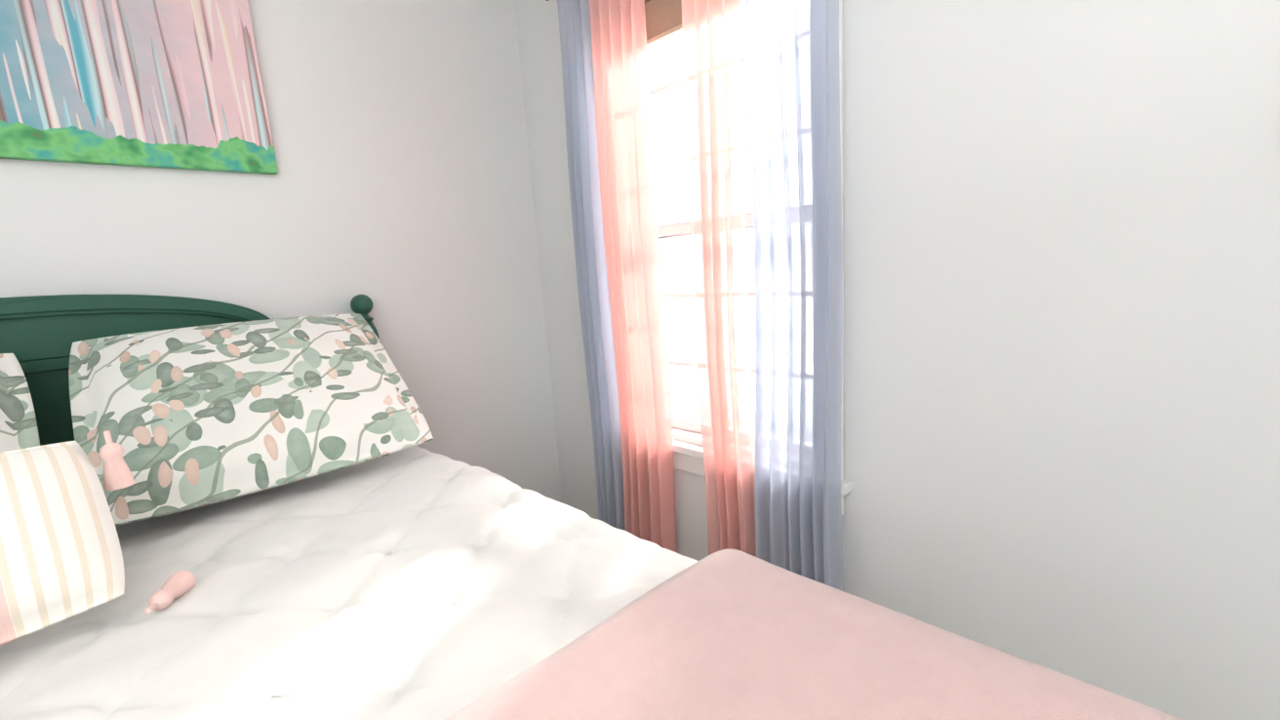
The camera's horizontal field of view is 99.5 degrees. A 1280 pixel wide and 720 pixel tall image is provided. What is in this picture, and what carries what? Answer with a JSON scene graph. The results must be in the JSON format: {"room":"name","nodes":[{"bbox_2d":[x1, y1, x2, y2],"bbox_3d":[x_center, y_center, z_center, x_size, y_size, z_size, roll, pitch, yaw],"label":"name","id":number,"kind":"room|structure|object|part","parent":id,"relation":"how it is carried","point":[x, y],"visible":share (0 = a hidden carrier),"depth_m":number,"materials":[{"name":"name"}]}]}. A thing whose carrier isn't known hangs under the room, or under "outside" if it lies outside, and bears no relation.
{"room":"bedroom","nodes":[
{"label":"bedroom","id":0,"kind":"room"},
{"bbox_2d":[0,0,562,503],"bbox_3d":[-1.592,-0.157,1.324,0.120,2.440,3.390,6,14,45],"label":"wall","id":1,"kind":"structure","parent":0,"point":[396,189],"depth_m":1.87,"materials":[{"name":"paint"}]},
{"bbox_2d":[0,0,278,174],"bbox_3d":[-1.551,-0.766,1.188,0.032,0.610,1.200,6,14,45],"label":"canvas artwork","id":2,"kind":"object","parent":1,"relation":"attached to","point":[170,84],"visible":0.93,"depth_m":1.41},
{"bbox_2d":[514,0,1279,719],"bbox_3d":[0.874,-0.293,1.141,3.600,2.440,0.120,6,14,45],"label":"wall","id":3,"kind":"structure","parent":0,"point":[1062,332],"depth_m":1.12,"materials":[{"name":"paint"}]},
{"bbox_2d":[546,0,844,591],"bbox_3d":[0.156,-0.233,1.711,1.174,2.165,0.124,6,14,45],"label":"curtains","id":4,"kind":"object","parent":3,"relation":"attached to","point":[773,476],"visible":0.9,"depth_m":1.57,"materials":[{"name":"pink fabric"}]},
{"bbox_3d":[-0.165,-0.261,2.000,0.168,2.165,0.078,6,14,45],"label":"curtain panel","id":5,"kind":"part","parent":4,"relation":"part of","materials":[{"name":"blue fabric"}]},
{"bbox_3d":[-0.023,-0.247,1.860,0.253,2.165,0.078,6,14,45],"label":"curtain panel","id":6,"kind":"part","parent":4,"relation":"part of","materials":[{"name":"pink fabric"}]},
{"bbox_3d":[0.241,-0.219,1.596,0.195,2.165,0.078,6,14,45],"label":"curtain panel","id":7,"kind":"part","parent":4,"relation":"part of","materials":[{"name":"pink fabric"}]},
{"bbox_3d":[0.403,-0.202,1.433,0.276,2.165,0.078,6,14,45],"label":"curtain panel","id":8,"kind":"part","parent":4,"relation":"part of","materials":[{"name":"blue"}]},
{"bbox_2d":[643,0,851,515],"bbox_3d":[0.219,-0.418,1.748,0.980,1.653,0.165,6,14,45],"label":"window","id":9,"kind":"structure","parent":3,"relation":"in","point":[663,20],"depth_m":1.85,"materials":[{"name":"clear glass"}]},
{"bbox_3d":[0.233,-0.438,1.761,0.804,1.484,0.120,6,14,45],"label":"window sash","id":10,"kind":"part","parent":9,"relation":"part of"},
{"bbox_2d":[643,0,817,64],"bbox_3d":[0.167,-1.079,1.627,0.760,0.129,0.040,6,14,45],"label":"shade","id":11,"kind":"object","parent":9,"relation":"attached to","point":[663,18],"depth_m":1.71,"materials":[{"name":"white fabric"}]},
{"bbox_3d":[-0.194,1.219,0.227,3.840,0.080,3.390,6,14,45],"label":"floor carpet","id":12,"kind":"object","parent":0,"visible":0},
{"bbox_2d":[0,294,1182,719],"bbox_3d":[-0.674,0.526,0.622,2.252,1.212,1.791,6,14,45],"label":"bed","id":13,"kind":"object","parent":12,"relation":"on","point":[211,509],"visible":1,"depth_m":0.81,"materials":[{"name":"white fabric"}]},
{"bbox_3d":[-1.448,0.261,1.346,0.052,0.832,1.470,6,14,45],"label":"headboard panel","id":14,"kind":"part","parent":13,"relation":"part of","materials":[{"name":"green paint"}]},
{"label":"outside","id":15,"kind":"structure","parent":0,"visible":0},
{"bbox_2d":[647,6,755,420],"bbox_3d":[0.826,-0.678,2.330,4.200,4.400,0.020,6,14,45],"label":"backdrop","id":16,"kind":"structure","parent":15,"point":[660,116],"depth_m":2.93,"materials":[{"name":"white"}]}
]}

